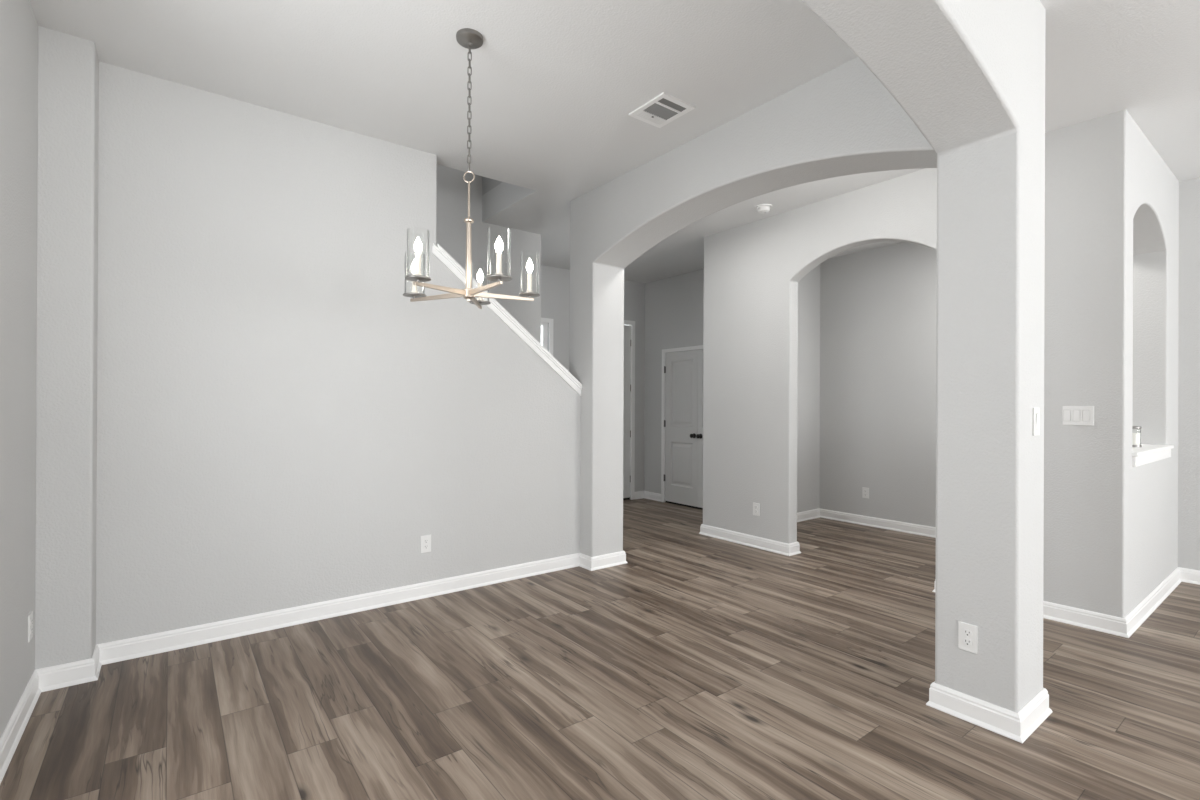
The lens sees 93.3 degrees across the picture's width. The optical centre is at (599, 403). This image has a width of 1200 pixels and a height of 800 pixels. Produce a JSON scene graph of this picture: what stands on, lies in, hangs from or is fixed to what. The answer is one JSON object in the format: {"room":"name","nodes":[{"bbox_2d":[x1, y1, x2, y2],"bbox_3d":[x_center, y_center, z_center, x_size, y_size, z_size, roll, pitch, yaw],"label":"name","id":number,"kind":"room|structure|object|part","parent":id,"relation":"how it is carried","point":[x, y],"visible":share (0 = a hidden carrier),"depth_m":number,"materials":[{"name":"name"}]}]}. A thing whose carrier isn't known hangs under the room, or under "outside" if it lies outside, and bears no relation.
{"room":"empty dining room","nodes":[
{"label":"empty dining room","id":0,"kind":"room"},
{"bbox_2d":[0,0,37,737],"bbox_3d":[-0.630,-0.196,-0.071,0.120,3.080,9.250,0,0,-37],"label":"wall","id":1,"kind":"structure","parent":0,"point":[18,22],"depth_m":2.26,"materials":[{"name":"paint"}]},
{"bbox_2d":[28,611,32,642],"bbox_3d":[-2.499,0.978,2.487,0.009,0.117,0.073,0,0,-37],"label":"wall outlet","id":2,"kind":"object","parent":1,"relation":"attached to","point":[30,616],"visible":1,"depth_m":2.47,"materials":[{"name":"white plastic"}]},
{"bbox_2d":[35,26,98,668],"bbox_3d":[-2.568,-0.202,2.730,0.204,3.080,0.212,0,0,-37],"label":"wall","id":3,"kind":"structure","parent":0,"point":[68,65],"depth_m":2.65,"materials":[{"name":"paint"}]},
{"bbox_2d":[96,61,580,643],"bbox_3d":[-1.468,-0.196,3.763,3.226,3.080,0.142,0,0,-37],"label":"wall","id":4,"kind":"structure","parent":0,"point":[280,426],"depth_m":3.38,"materials":[{"name":"paint"}]},
{"bbox_2d":[421,535,430,552],"bbox_3d":[-1.191,0.961,3.882,0.073,0.117,0.009,0,0,-37],"label":"wall outlet","id":5,"kind":"object","parent":4,"relation":"attached to","point":[425,540],"visible":1,"depth_m":3.88,"materials":[{"name":"white plastic"}]},
{"bbox_2d":[432,243,581,395],"bbox_3d":[-0.699,-0.586,4.341,1.262,1.038,0.190,0,0,-37],"label":"trim","id":6,"kind":"structure","parent":4,"relation":"attached to","point":[438,251],"depth_m":4.28,"materials":[{"name":"paint"}]},
{"bbox_2d":[436,164,540,343],"bbox_3d":[-2.029,-1.368,4.747,3.512,5.420,0.120,0,0,-37],"label":"wall","id":7,"kind":"structure","parent":0,"point":[452,190],"depth_m":5.37,"materials":[{"name":"paint"}]},
{"bbox_2d":[482,176,501,194],"bbox_3d":[-0.718,-3.022,4.952,0.120,2.100,1.134,0,0,-37],"label":"wall","id":8,"kind":"structure","parent":0,"point":[488,184],"depth_m":5.26,"materials":[{"name":"paint"}]},
{"bbox_2d":[541,265,644,499],"bbox_3d":[-1.112,-0.192,6.816,4.475,3.080,0.160,0,0,-37],"label":"wall","id":9,"kind":"structure","parent":0,"point":[555,282],"depth_m":7.85,"materials":[{"name":"paint"}]},
{"bbox_2d":[541,318,552,355],"bbox_3d":[-0.849,0.107,6.999,0.537,2.345,0.168,0,0,-37],"label":"window","id":10,"kind":"structure","parent":9,"relation":"in","point":[544,321],"depth_m":7.07,"materials":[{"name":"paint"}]},
{"bbox_2d":[623,320,634,499],"bbox_3d":[0.070,0.088,7.611,1.038,2.492,0.102,0,0,-37],"label":"door","id":11,"kind":"structure","parent":9,"relation":"in","point":[629,331],"depth_m":7.88,"materials":[{"name":"paint"}]},
{"bbox_2d":[0,498,1199,799],"bbox_3d":[1.722,1.377,2.486,7.132,0.080,10.670,0,0,-37],"label":"floor","id":12,"kind":"structure","parent":0,"point":[697,666],"depth_m":2.54,"materials":[{"name":"brown wood"}]},
{"bbox_2d":[30,0,1199,282],"bbox_3d":[1.736,-1.838,2.489,7.132,0.250,10.670,0,0,-37],"label":"ceiling","id":13,"kind":"structure","parent":0,"point":[556,84],"depth_m":2.90,"materials":[{"name":"paint"}]},
{"bbox_2d":[403,28,539,308],"bbox_3d":[-0.596,-1.102,2.634,0.656,1.247,0.715,0,0,-37],"label":"chandelier","id":14,"kind":"object","parent":13,"relation":"hanging from","point":[468,38],"visible":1,"depth_m":2.65,"materials":[{"name":"silver metal"}]},
{"bbox_3d":[-0.907,-0.674,2.778,0.036,0.074,0.035,0,0,22],"label":"bulb","id":15,"kind":"part","parent":14,"relation":"part of","materials":[{"name":"white glass"}]},
{"bbox_3d":[-0.908,-0.636,2.778,0.097,0.202,0.095,0,0,22],"label":"lamp shade","id":16,"kind":"part","parent":14,"relation":"part of","materials":[{"name":"clear glass"}]},
{"bbox_3d":[-0.771,-0.673,2.406,0.035,0.074,0.034,0,0,32],"label":"bulb","id":17,"kind":"part","parent":14,"relation":"part of","materials":[{"name":"white glass"}]},
{"bbox_3d":[-0.771,-0.636,2.406,0.095,0.202,0.091,0,0,32],"label":"lamp shade","id":18,"kind":"part","parent":14,"relation":"part of","materials":[{"name":"clear glass"}]},
{"bbox_3d":[-0.781,-0.517,2.726,0.320,0.029,0.015,0,0,22],"label":"arm","id":19,"kind":"part","parent":14,"relation":"part of","materials":[{"name":"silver metal"}]},
{"bbox_3d":[-0.704,-0.516,2.516,0.015,0.029,0.301,0,0,32],"label":"arm","id":20,"kind":"part","parent":14,"relation":"part of","materials":[{"name":"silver metal"}]},
{"bbox_3d":[-0.615,-0.693,2.658,0.029,0.322,0.029,0,0,-37],"label":"stem","id":21,"kind":"part","parent":14,"relation":"part of","materials":[{"name":"silver metal"}]},
{"bbox_3d":[-0.614,-0.955,2.659,0.011,0.182,0.011,0,0,-37],"label":"rod","id":22,"kind":"part","parent":14,"relation":"part of","materials":[{"name":"silver metal"}]},
{"bbox_3d":[-0.623,-0.516,2.834,0.015,0.029,0.316,0,0,-2],"label":"arm","id":23,"kind":"part","parent":14,"relation":"part of","materials":[{"name":"silver metal"}]},
{"bbox_3d":[-0.627,-0.672,2.970,0.035,0.074,0.035,0,0,-2],"label":"bulb","id":24,"kind":"part","parent":14,"relation":"part of","materials":[{"name":"white glass"}]},
{"bbox_3d":[-0.627,-0.635,2.970,0.095,0.202,0.096,0,0,-2],"label":"lamp shade","id":25,"kind":"part","parent":14,"relation":"part of","materials":[{"name":"clear glass"}]},
{"bbox_3d":[-0.508,-0.516,2.506,0.015,0.029,0.334,0,0,-35],"label":"arm","id":26,"kind":"part","parent":14,"relation":"part of","materials":[{"name":"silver metal"}]},
{"bbox_3d":[-0.425,-0.635,2.389,0.095,0.202,0.101,0,0,-35],"label":"lamp shade","id":27,"kind":"part","parent":14,"relation":"part of","materials":[{"name":"clear glass"}]},
{"bbox_3d":[-0.425,-0.672,2.389,0.035,0.074,0.037,0,0,-35],"label":"bulb","id":28,"kind":"part","parent":14,"relation":"part of","materials":[{"name":"white glass"}]},
{"bbox_3d":[-0.461,-0.515,2.710,0.294,0.029,0.015,0,0,-19],"label":"arm","id":29,"kind":"part","parent":14,"relation":"part of","materials":[{"name":"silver metal"}]},
{"bbox_3d":[-0.340,-0.634,2.751,0.089,0.202,0.095,0,0,-19],"label":"lamp shade","id":30,"kind":"part","parent":14,"relation":"part of","materials":[{"name":"clear glass"}]},
{"bbox_3d":[-0.340,-0.671,2.751,0.033,0.074,0.035,0,0,-19],"label":"bulb","id":31,"kind":"part","parent":14,"relation":"part of","materials":[{"name":"white glass"}]},
{"bbox_2d":[629,92,694,127],"bbox_3d":[0.362,-1.711,3.314,0.251,0.017,0.298,0,0,-37],"label":"ceiling vent","id":32,"kind":"object","parent":13,"relation":"in","point":[664,108],"visible":1,"depth_m":3.30,"materials":[{"name":"metal"}]},
{"bbox_2d":[755,204,771,213],"bbox_3d":[1.423,-1.685,4.915,0.144,0.058,0.144,0,0,-37],"label":"smoke detector","id":33,"kind":"object","parent":13,"relation":"attached to","point":[762,208],"visible":1,"depth_m":4.88,"materials":[{"name":"white plastic"}]},
{"bbox_2d":[644,269,703,493],"bbox_3d":[1.276,-0.181,7.306,0.120,3.080,2.149,0,0,-37],"label":"wall","id":34,"kind":"structure","parent":0,"point":[674,305],"depth_m":7.79,"materials":[{"name":"paint"}]},
{"bbox_2d":[635,491,660,501],"bbox_3d":[0.670,1.286,7.835,0.192,0.102,0.380,0,0,-37],"label":"baseboard","id":35,"kind":"structure","parent":34,"relation":"attached to","point":[639,494],"depth_m":7.94,"materials":[{"name":"paint"}]},
{"bbox_2d":[661,345,702,509],"bbox_3d":[1.227,0.300,7.191,0.087,2.078,1.305,0,0,-37],"label":"door","id":36,"kind":"structure","parent":34,"relation":"in","point":[682,372],"depth_m":7.42,"materials":[{"name":"paint"}]},
{"bbox_2d":[569,57,936,556],"bbox_3d":[0.792,-0.186,3.695,0.330,3.080,3.050,0,0,-37],"label":"wall","id":37,"kind":"structure","parent":0,"point":[842,121],"depth_m":3.86,"materials":[{"name":"paint"}]},
{"bbox_2d":[0,551,627,783],"bbox_3d":[1.081,1.281,0.692,3.540,0.102,8.188,0,0,-37],"label":"baseboard","id":38,"kind":"structure","parent":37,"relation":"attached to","point":[45,679],"depth_m":3.23,"materials":[{"name":"paint"}]},
{"bbox_2d":[797,264,819,512],"bbox_3d":[1.891,-0.179,6.312,1.699,3.080,0.218,0,0,-37],"label":"wall","id":39,"kind":"structure","parent":0,"point":[808,391],"depth_m":6.59,"materials":[{"name":"paint"}]},
{"bbox_2d":[703,168,936,543],"bbox_3d":[1.805,-0.181,4.946,0.131,3.080,2.289,0,0,-37],"label":"wall","id":40,"kind":"structure","parent":0,"point":[753,271],"depth_m":5.19,"materials":[{"name":"paint"}]},
{"bbox_2d":[753,503,759,515],"bbox_3d":[1.459,0.984,5.278,0.009,0.117,0.073,0,0,-37],"label":"wall outlet","id":41,"kind":"object","parent":40,"relation":"attached to","point":[756,506],"visible":1,"depth_m":5.27,"materials":[{"name":"white plastic"}]},
{"bbox_2d":[699,508,1199,637],"bbox_3d":[4.227,1.297,3.099,1.815,0.102,8.215,0,0,-37],"label":"baseboard","id":42,"kind":"structure","parent":40,"relation":"attached to","point":[1125,627],"depth_m":4.26,"materials":[{"name":"paint"}]},
{"bbox_2d":[801,0,1045,712],"bbox_3d":[0.436,-0.190,1.514,3.536,3.080,0.309,0,0,-37],"label":"wall column","id":43,"kind":"structure","parent":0,"point":[969,75],"depth_m":2.33,"materials":[{"name":"paint"}]},
{"bbox_2d":[958,621,977,653],"bbox_3d":[1.559,0.990,2.397,0.009,0.117,0.073,0,0,-37],"label":"wall outlet","id":44,"kind":"object","parent":43,"relation":"attached to","point":[967,633],"visible":1,"depth_m":2.39,"materials":[{"name":"white plastic"}]},
{"bbox_2d":[963,629,971,636],"bbox_3d":[1.558,0.970,2.396,0.004,0.028,0.034,0,0,-37],"label":"receptacle","id":45,"kind":"object","parent":44,"relation":"attached to","point":[966,632],"depth_m":2.39,"materials":[{"name":"white plastic"}]},
{"bbox_2d":[963,638,971,645],"bbox_3d":[1.557,1.009,2.396,0.004,0.028,0.034,0,0,-37],"label":"receptacle","id":46,"kind":"object","parent":44,"relation":"attached to","point":[966,641],"depth_m":2.39,"materials":[{"name":"white plastic"}]},
{"bbox_2d":[926,681,1051,742],"bbox_3d":[1.705,1.286,2.483,0.378,0.102,0.357,0,0,-37],"label":"baseboard","id":47,"kind":"structure","parent":43,"relation":"attached to","point":[1019,726],"depth_m":2.36,"materials":[{"name":"paint"}]},
{"bbox_2d":[1033,408,1039,435],"bbox_3d":[1.839,0.075,2.381,0.072,0.117,0.010,0,0,-37],"label":"light switch","id":48,"kind":"object","parent":43,"relation":"attached to","point":[1036,417],"visible":1,"depth_m":2.37,"materials":[{"name":"white plastic"}]},
{"bbox_2d":[819,177,1199,570],"bbox_3d":[5.008,-0.168,3.674,0.127,3.080,8.391,0,0,-37],"label":"wall","id":49,"kind":"structure","parent":0,"point":[878,306],"depth_m":6.02,"materials":[{"name":"paint"}]},
{"bbox_2d":[862,487,868,498],"bbox_3d":[2.948,0.987,6.277,0.009,0.117,0.073,0,0,-37],"label":"wall outlet","id":50,"kind":"object","parent":49,"relation":"attached to","point":[865,491],"visible":1,"depth_m":6.28,"materials":[{"name":"white plastic"}]},
{"bbox_2d":[1043,133,1045,600],"bbox_3d":[2.670,-0.178,3.826,0.131,3.080,0.588,0,0,-40],"label":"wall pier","id":51,"kind":"object","parent":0,"point":[1045,133],"visible":0.07,"depth_m":3.56,"materials":[{"name":"paint"}]},
{"bbox_2d":[1044,109,1178,617],"bbox_3d":[3.656,-0.173,3.977,1.859,3.080,0.370,0,0,-37],"label":"wall","id":52,"kind":"structure","parent":0,"point":[1112,315],"depth_m":3.46,"materials":[{"name":"paint"}]},
{"bbox_2d":[1063,406,1093,425],"bbox_3d":[2.899,0.072,3.441,0.010,0.117,0.164,0,0,-35],"label":"light switch","id":53,"kind":"object","parent":52,"relation":"attached to","point":[1080,415],"visible":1,"depth_m":3.43,"materials":[{"name":"white plastic"}]},
{"bbox_2d":[1132,444,1173,466],"bbox_3d":[3.543,0.337,3.881,1.178,0.087,0.408,0,0,-37],"label":"trim","id":54,"kind":"structure","parent":52,"relation":"attached to","point":[1148,453],"depth_m":3.68,"materials":[{"name":"paint"}]},
{"bbox_2d":[1132,426,1141,446],"bbox_3d":[3.642,0.223,3.858,0.077,0.142,0.077,0,0,-37],"label":"candle jar","id":55,"kind":"object","parent":54,"relation":"on","point":[1136,437],"visible":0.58,"depth_m":3.83,"materials":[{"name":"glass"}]}
]}

